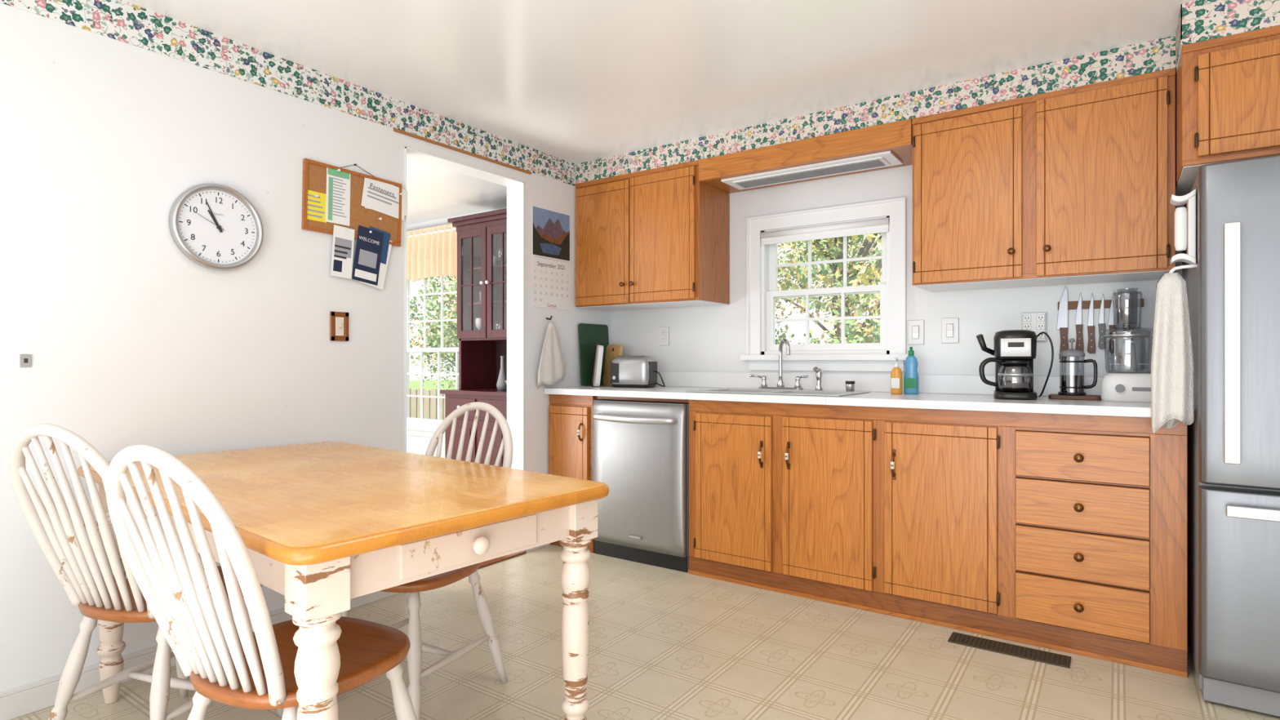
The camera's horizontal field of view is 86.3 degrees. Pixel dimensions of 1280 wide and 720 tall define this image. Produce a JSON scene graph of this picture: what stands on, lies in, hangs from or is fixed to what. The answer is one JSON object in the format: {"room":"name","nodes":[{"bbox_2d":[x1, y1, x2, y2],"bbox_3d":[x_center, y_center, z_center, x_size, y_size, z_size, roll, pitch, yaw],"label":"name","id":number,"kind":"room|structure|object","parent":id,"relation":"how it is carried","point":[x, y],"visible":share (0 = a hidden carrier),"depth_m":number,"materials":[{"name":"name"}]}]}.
{"room":"kitchen","nodes":[
{"label":"kitchen","id":0,"kind":"room"},
{"bbox_2d":[0,2,610,692],"bbox_3d":[-1.874,-0.065,2.380,0.120,2.370,6.150,0,0,35],"label":"wall","id":1,"kind":"structure","parent":0,"point":[131,340],"depth_m":2.46,"materials":[{"name":"paint"}]},
{"bbox_2d":[19,354,31,367],"bbox_3d":[-1.946,0.002,2.165,0.008,0.040,0.028,0,0,35],"label":"wall plate","id":2,"kind":"object","parent":1,"relation":"attached to","point":[25,360],"visible":1,"depth_m":2.16,"materials":[{"name":"white plastic"}]},
{"bbox_2d":[168,182,263,270],"bbox_3d":[-1.611,-0.507,2.612,0.044,0.328,0.328,0,0,35],"label":"wall clock","id":3,"kind":"object","parent":1,"relation":"attached to","point":[215,226],"visible":1,"depth_m":2.60,"materials":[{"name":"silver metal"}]},
{"bbox_2d":[0,542,550,719],"bbox_3d":[-2.067,1.075,1.987,0.014,0.090,5.285,0,0,35],"label":"baseboard","id":4,"kind":"structure","parent":1,"relation":"attached to","point":[29,698],"depth_m":2.22,"materials":[{"name":"paint"}]},
{"bbox_2d":[329,311,348,341],"bbox_3d":[-1.332,-0.149,3.032,0.020,0.128,0.085,0,0,35],"label":"light switch","id":5,"kind":"object","parent":1,"relation":"attached to","point":[339,321],"visible":1,"depth_m":3.03,"materials":[{"name":"brown wood"}]},
{"bbox_2d":[301,158,407,289],"bbox_3d":[-1.277,-0.608,3.104,0.028,0.561,0.519,0,0,35],"label":"bulletin board","id":6,"kind":"object","parent":1,"relation":"attached to","point":[346,205],"visible":1,"depth_m":3.08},
{"bbox_2d":[393,128,531,551],"bbox_3d":[-0.963,0.006,3.683,0.138,2.228,0.930,0,0,35],"label":"trim","id":7,"kind":"structure","parent":1,"relation":"attached to","point":[515,188],"depth_m":3.99,"materials":[{"name":"white wood"}]},
{"bbox_2d":[531,204,569,310],"bbox_3d":[-0.538,-0.615,4.173,0.012,0.600,0.340,0,0,35],"label":"wall calendar","id":8,"kind":"object","parent":1,"relation":"attached to","point":[550,229],"visible":1,"depth_m":4.16,"materials":[{"name":"paper"}]},
{"bbox_2d":[537,315,566,389],"bbox_3d":[-0.535,-0.046,4.130,0.068,0.442,0.253,0,0,35],"label":"hand towel","id":9,"kind":"object","parent":1,"relation":"hanging from","point":[552,369],"visible":1,"depth_m":4.10,"materials":[{"name":"fabric"}]},
{"bbox_2d":[0,0,1279,186],"bbox_3d":[-0.361,-1.177,0.949,4.000,0.145,5.540,0,0,35],"label":"wallpaper border","id":10,"kind":"object","parent":1,"relation":"attached to","point":[1199,20],"visible":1,"depth_m":2.93,"materials":[{"name":"multicoloured paper"}]},
{"bbox_2d":[406,207,506,457],"bbox_3d":[-1.534,-0.065,5.969,3.440,2.370,0.120,0,0,35],"label":"wall","id":11,"kind":"structure","parent":0,"point":[415,444],"depth_m":6.20,"materials":[{"name":"paint"}]},
{"bbox_2d":[406,223,457,281],"bbox_3d":[-1.861,-0.937,6.059,1.420,0.465,0.109,0,0,35],"label":"valance curtain","id":12,"kind":"object","parent":11,"relation":"attached to","point":[432,251],"visible":0.46,"depth_m":5.99,"materials":[{"name":"fabric"}]},
{"bbox_2d":[406,275,458,438],"bbox_3d":[-1.812,-0.151,6.130,1.340,1.682,0.175,0,0,35],"label":"window","id":13,"kind":"structure","parent":11,"relation":"in","point":[420,426],"depth_m":6.23,"materials":[{"name":"white wood"}]},
{"bbox_2d":[9,544,1279,719],"bbox_3d":[-1.569,1.150,2.240,7.660,0.060,6.270,0,0,35],"label":"floor","id":14,"kind":"structure","parent":0,"point":[664,643],"depth_m":2.49,"materials":[{"name":"tile"}]},
{"bbox_2d":[9,423,283,719],"bbox_3d":[-1.401,0.640,1.953,0.432,0.965,0.565,0,0,17],"label":"dining chair","id":15,"kind":"object","parent":14,"relation":"on","point":[79,555],"visible":0.67,"depth_m":1.80,"materials":[{"name":"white wood"}]},
{"bbox_2d":[105,444,417,719],"bbox_3d":[-0.808,0.640,1.511,0.432,0.965,0.565,0,0,26],"label":"dining chair","id":16,"kind":"object","parent":14,"relation":"on","point":[189,604],"visible":0.94,"depth_m":1.35,"materials":[{"name":"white wood"}]},
{"bbox_2d":[77,441,608,719],"bbox_3d":[-0.955,0.730,2.057,1.600,0.780,0.873,0,0,39],"label":"dining table","id":17,"kind":"object","parent":14,"relation":"on","point":[322,526],"visible":0.84,"depth_m":1.67,"materials":[{"name":"brown wood"}]},
{"bbox_2d":[342,401,512,719],"bbox_3d":[-0.724,0.640,2.333,0.432,0.965,0.565,0,0,26],"label":"dining chair","id":18,"kind":"object","parent":14,"relation":"on","point":[414,656],"visible":0.52,"depth_m":2.33,"materials":[{"name":"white wood"}]},
{"bbox_2d":[440,208,506,466],"bbox_3d":[-0.935,0.010,5.150,1.130,2.220,0.528,0,0,35],"label":"china hutch","id":19,"kind":"object","parent":14,"relation":"on","point":[482,237],"visible":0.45,"depth_m":5.28,"materials":[{"name":"brown wood"}]},
{"bbox_2d":[496,355,506,391],"bbox_3d":[-1.036,0.100,5.145,0.090,0.260,0.090,0,0,35],"label":"vase","id":20,"kind":"object","parent":19,"relation":"on","point":[501,385],"visible":0.93,"depth_m":5.12,"materials":[{"name":"grey ceramic"}]},
{"bbox_2d":[478,551,525,568],"bbox_3d":[-0.948,1.114,3.676,0.150,0.012,0.795,0,0,35],"label":"threshold","id":21,"kind":"object","parent":14,"relation":"on","point":[491,562],"depth_m":3.81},
{"bbox_2d":[591,399,688,572],"bbox_3d":[0.124,0.676,3.966,0.627,0.888,0.661,0,0,35],"label":"dishwasher","id":22,"kind":"object","parent":14,"relation":"on","point":[641,448],"visible":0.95,"depth_m":3.72,"materials":[{"name":"metal"}]},
{"bbox_2d":[548,394,1187,677],"bbox_3d":[0.854,0.663,3.518,3.037,0.913,0.672,0,0,35],"label":"base cabinet","id":23,"kind":"object","parent":14,"relation":"on","point":[1062,532],"visible":0.94,"depth_m":2.85,"materials":[{"name":"brown wood"}]},
{"bbox_2d":[544,371,1151,417],"bbox_3d":[0.858,0.141,3.520,3.042,0.131,0.662,0,0,35],"label":"countertop","id":24,"kind":"structure","parent":23,"relation":"on","point":[940,392],"depth_m":3.36,"materials":[{"name":"white laminate"}]},
{"bbox_2d":[577,323,608,385],"bbox_3d":[-0.296,-0.035,4.480,0.036,0.400,0.300,0,0,35],"label":"cutting board","id":25,"kind":"object","parent":24,"relation":"on","point":[589,335],"visible":0.71,"depth_m":4.43,"materials":[{"name":"green plastic"}]},
{"bbox_2d":[591,342,599,386],"bbox_3d":[-0.285,0.028,4.399,0.053,0.280,0.110,0,0,-3],"label":"cookbook","id":26,"kind":"object","parent":24,"relation":"on","point":[597,344],"visible":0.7,"depth_m":4.34,"materials":[{"name":"white paper"}]},
{"bbox_2d":[593,345,603,386],"bbox_3d":[-0.263,0.037,4.316,0.055,0.261,0.100,0,0,-12],"label":"cookbook","id":27,"kind":"object","parent":24,"relation":"on","point":[599,355],"visible":1,"depth_m":4.27,"materials":[{"name":"paper"}]},
{"bbox_2d":[603,344,622,386],"bbox_3d":[-0.178,0.033,4.452,0.052,0.270,0.170,0,0,-35],"label":"cutting board","id":28,"kind":"object","parent":24,"relation":"on","point":[612,351],"visible":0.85,"depth_m":4.46,"materials":[{"name":"brown wood"}]},
{"bbox_2d":[610,355,665,387],"bbox_3d":[-0.011,0.072,4.230,0.379,0.194,0.176,0,0,28],"label":"toaster","id":29,"kind":"object","parent":24,"relation":"on","point":[626,371],"visible":1,"depth_m":4.17,"materials":[{"name":"silver metal"}]},
{"bbox_2d":[685,387,870,396],"bbox_3d":[0.722,0.254,3.603,0.830,0.182,0.490,0,0,35],"label":"sink","id":30,"kind":"object","parent":24,"relation":"in","point":[731,390],"visible":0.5,"depth_m":3.61,"materials":[{"name":"metal"}]},
{"bbox_2d":[844,381,854,391],"bbox_3d":[1.104,0.137,3.591,0.049,0.052,0.049,0,0,35],"label":"cup","id":31,"kind":"object","parent":30,"relation":"on","point":[850,385],"visible":1,"depth_m":3.57,"materials":[{"name":"silver metal"}]},
{"bbox_2d":[749,337,822,390],"bbox_3d":[0.795,0.021,3.761,0.416,0.283,0.107,0,0,35],"label":"kitchen faucet","id":32,"kind":"object","parent":24,"relation":"on","point":[780,384],"visible":0.99,"depth_m":3.77,"materials":[{"name":"silver metal"}]},
{"bbox_2d":[890,356,902,394],"bbox_3d":[1.274,0.077,3.397,0.056,0.184,0.058,0,0,35],"label":"hand soap bottle","id":33,"kind":"object","parent":24,"relation":"on","point":[896,375],"visible":1,"depth_m":3.38,"materials":[{"name":"orange plastic"}]},
{"bbox_2d":[903,346,919,394],"bbox_3d":[1.350,0.052,3.401,0.072,0.235,0.048,0,0,35],"label":"dish soap bottle","id":34,"kind":"object","parent":24,"relation":"on","point":[911,377],"visible":1,"depth_m":3.38,"materials":[{"name":"blue plastic"}]},
{"bbox_2d":[976,329,1053,399],"bbox_3d":[1.652,0.019,3.018,0.301,0.300,0.245,0,0,26],"label":"coffee maker","id":35,"kind":"object","parent":24,"relation":"on","point":[1015,351],"visible":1,"depth_m":2.95,"materials":[{"name":"black plastic"}]},
{"bbox_2d":[1048,394,1101,400],"bbox_3d":[1.881,0.161,2.956,0.190,0.018,0.120,0,0,35],"label":"serving board","id":36,"kind":"object","parent":24,"relation":"on","point":[1097,397],"visible":0.97,"depth_m":2.91,"materials":[{"name":"brown wood"}]},
{"bbox_2d":[1057,337,1097,395],"bbox_3d":[1.875,0.029,2.946,0.104,0.245,0.135,0,0,-10],"label":"press","id":37,"kind":"object","parent":36,"relation":"on","point":[1070,384],"visible":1,"depth_m":2.92,"materials":[{"name":"black plastic"}]},
{"bbox_2d":[1101,290,1156,402],"bbox_3d":[2.049,-0.078,2.813,0.250,0.495,0.230,0,0,35],"label":"food processor","id":38,"kind":"object","parent":24,"relation":"on","point":[1115,387],"visible":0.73,"depth_m":2.78,"materials":[{"name":"white plastic"}]},
{"bbox_2d":[947,631,1071,668],"bbox_3d":[1.421,1.116,2.640,0.410,0.008,0.105,0,0,35],"label":"floor vent","id":39,"kind":"object","parent":14,"relation":"in","point":[1061,660],"visible":1,"depth_m":2.62,"materials":[{"name":"metal"}]},
{"bbox_2d":[1182,154,1279,716],"bbox_3d":[2.400,0.233,2.262,0.903,1.775,0.860,0,0,35],"label":"refrigerator","id":40,"kind":"object","parent":14,"relation":"on","point":[1233,290],"visible":1,"depth_m":2.15,"materials":[{"name":"grey metal"}]},
{"bbox_2d":[1151,263,1197,433],"bbox_3d":[1.840,-0.035,2.355,0.126,0.582,0.081,0,0,35],"label":"dish towel","id":41,"kind":"object","parent":40,"relation":"hanging from","point":[1172,362],"visible":1,"depth_m":2.34,"materials":[{"name":"fabric"}]},
{"bbox_2d":[1170,188,1195,264],"bbox_3d":[1.885,-0.455,2.373,0.066,0.257,0.080,0,0,35],"label":"paper towel holder","id":42,"kind":"object","parent":40,"relation":"attached to","point":[1184,219],"visible":0.96,"depth_m":2.35,"materials":[{"name":"white plastic"}]},
{"bbox_2d":[122,0,1197,225],"bbox_3d":[-1.569,-1.300,2.240,7.660,0.100,6.270,0,0,35],"label":"ceiling","id":43,"kind":"structure","parent":0,"point":[575,82],"depth_m":2.77,"materials":[{"name":"paint"}]},
{"bbox_2d":[1175,45,1182,75],"bbox_3d":[1.254,-1.178,3.254,3.999,0.144,0.650,0,0,35],"label":"soffit","id":44,"kind":"structure","parent":43,"relation":"attached to","point":[1176,68],"depth_m":2.55,"materials":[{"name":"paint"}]},
{"bbox_2d":[610,164,1185,376],"bbox_3d":[1.474,-0.065,3.570,4.000,2.370,0.120,0,0,35],"label":"wall","id":45,"kind":"structure","parent":0,"point":[713,338],"depth_m":3.55,"materials":[{"name":"paint"}]},
{"bbox_2d":[575,160,729,311],"bbox_3d":[0.053,-0.730,4.233,0.905,0.789,0.418,0,0,35],"label":"upper cabinet","id":46,"kind":"object","parent":45,"relation":"attached to","point":[659,237],"visible":1,"depth_m":4.04,"materials":[{"name":"brown wood"}]},
{"bbox_2d":[659,326,669,345],"bbox_3d":[0.155,-0.153,4.415,0.074,0.120,0.009,0,0,35],"label":"wall outlet","id":47,"kind":"object","parent":45,"relation":"attached to","point":[664,331],"visible":1,"depth_m":4.41,"materials":[{"name":"white plastic"}]},
{"bbox_2d":[698,118,912,193],"bbox_3d":[0.903,-1.065,3.661,1.140,0.119,0.379,0,0,35],"label":"valance","id":48,"kind":"object","parent":45,"relation":"attached to","point":[896,137],"visible":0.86,"depth_m":3.48,"materials":[{"name":"brown wood"}]},
{"bbox_2d":[720,151,902,190],"bbox_3d":[0.896,-0.998,3.651,0.920,0.022,0.230,0,0,35],"label":"fluorescent light fixture","id":49,"kind":"object","parent":48,"relation":"attached to","point":[887,158],"visible":1,"depth_m":3.58,"materials":[{"name":"white plastic"}]},
{"bbox_2d":[740,197,908,371],"bbox_3d":[1.037,-0.391,3.843,0.960,0.902,0.175,0,0,35],"label":"window","id":50,"kind":"structure","parent":45,"relation":"in","point":[888,217],"depth_m":3.80,"materials":[{"name":"white wood"}]},
{"bbox_2d":[907,320,924,344],"bbox_3d":[1.422,-0.143,3.525,0.080,0.127,0.014,0,0,35],"label":"light switch","id":51,"kind":"object","parent":45,"relation":"attached to","point":[915,327],"visible":1,"depth_m":3.52,"materials":[{"name":"white plastic"}]},
{"bbox_2d":[941,317,959,343],"bbox_3d":[1.556,-0.148,3.431,0.080,0.127,0.014,0,0,35],"label":"light switch","id":52,"kind":"object","parent":45,"relation":"attached to","point":[950,326],"visible":1,"depth_m":3.43,"materials":[{"name":"white plastic"}]},
{"bbox_2d":[1022,311,1047,341],"bbox_3d":[1.853,-0.156,3.213,0.102,0.137,0.031,0,0,35],"label":"wall outlet","id":53,"kind":"object","parent":45,"relation":"attached to","point":[1037,322],"visible":0.76,"depth_m":3.20,"materials":[{"name":"white plastic"}]},
{"bbox_2d":[911,67,1175,292],"bbox_3d":[1.757,-0.735,3.040,0.968,0.778,0.418,0,0,35],"label":"upper cabinet","id":54,"kind":"object","parent":45,"relation":"attached to","point":[1073,185],"visible":0.98,"depth_m":2.86,"materials":[{"name":"brown wood"}]},
{"bbox_2d":[1056,285,1143,360],"bbox_3d":[2.062,-0.168,3.071,0.325,0.346,0.023,0,0,35],"label":"rack","id":55,"kind":"object","parent":45,"relation":"attached to","point":[1064,305],"visible":0.91,"depth_m":3.08,"materials":[{"name":"metal"}]},
{"bbox_2d":[1175,25,1279,195],"bbox_3d":[2.475,-0.891,2.366,0.974,0.426,0.698,0,0,35],"label":"upper cabinet","id":56,"kind":"object","parent":45,"relation":"attached to","point":[1228,87],"visible":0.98,"depth_m":2.32,"materials":[{"name":"brown wood"}]},
{"label":"outside","id":57,"kind":"structure","parent":0,"visible":0},
{"bbox_2d":[409,379,455,391],"bbox_3d":[10.192,1.520,31.990,60.000,0.200,55.900,0,0,35],"label":"lawn","id":58,"kind":"structure","parent":57,"point":[428,384],"depth_m":38.97,"materials":[{"name":"green plant"}]},
{"bbox_2d":[409,388,444,419],"bbox_3d":[-3.619,0.935,10.872,9.600,0.970,0.060,0,0,35],"label":"fence","id":59,"kind":"object","parent":58,"relation":"on","point":[429,405],"visible":0.05,"depth_m":10.62,"materials":[{"name":"brown wood"}]},
{"bbox_2d":[409,298,457,388],"bbox_3d":[-5.105,-2.001,19.966,3.886,6.855,5.457,0,0,-3],"label":"tree","id":60,"kind":"object","parent":58,"relation":"on","point":[411,307],"visible":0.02,"depth_m":18.95,"materials":[{"name":"green plant"}]},
{"bbox_2d":[409,275,458,390],"bbox_3d":[-3.953,-1.253,16.486,4.258,5.361,3.956,0,0,35],"label":"tree","id":61,"kind":"object","parent":58,"relation":"on","point":[433,329],"visible":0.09,"depth_m":15.82,"materials":[{"name":"green plant"}]},
{"bbox_2d":[413,276,458,388],"bbox_3d":[-2.297,-1.169,13.568,4.184,5.267,4.389,0,0,28],"label":"tree","id":62,"kind":"object","parent":58,"relation":"on","point":[433,309],"visible":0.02,"depth_m":12.97,"materials":[{"name":"green plant"}]},
{"bbox_2d":[777,242,799,279],"bbox_3d":[0.803,-1.382,14.355,3.952,5.620,4.447,0,0,-41],"label":"tree","id":63,"kind":"object","parent":58,"relation":"on","point":[782,244],"visible":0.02,"depth_m":13.80,"materials":[{"name":"green plant"}]},
{"bbox_2d":[775,238,830,344],"bbox_3d":[1.323,-1.419,11.798,3.635,5.692,4.033,0,0,6],"label":"tree","id":64,"kind":"object","parent":58,"relation":"on","point":[796,286],"visible":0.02,"depth_m":12.25,"materials":[{"name":"green plant"}]},
{"bbox_2d":[775,232,881,344],"bbox_3d":[3.829,-1.984,13.120,4.860,6.821,4.344,0,0,35],"label":"tree","id":65,"kind":"object","parent":58,"relation":"on","point":[783,335],"visible":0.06,"depth_m":12.94,"materials":[{"name":"green plant"}]},
{"bbox_2d":[778,232,881,343],"bbox_3d":[2.735,-1.032,9.533,4.204,5.100,3.997,0,0,35],"label":"tree","id":66,"kind":"object","parent":58,"relation":"on","point":[851,335],"visible":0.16,"depth_m":9.21,"materials":[{"name":"green plant"}]},
{"bbox_2d":[857,233,881,342],"bbox_3d":[5.543,-1.712,11.522,3.652,6.279,4.678,0,0,17],"label":"tree","id":67,"kind":"object","parent":58,"relation":"on","point":[877,233],"visible":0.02,"depth_m":11.34,"materials":[{"name":"green plant"}]}
]}

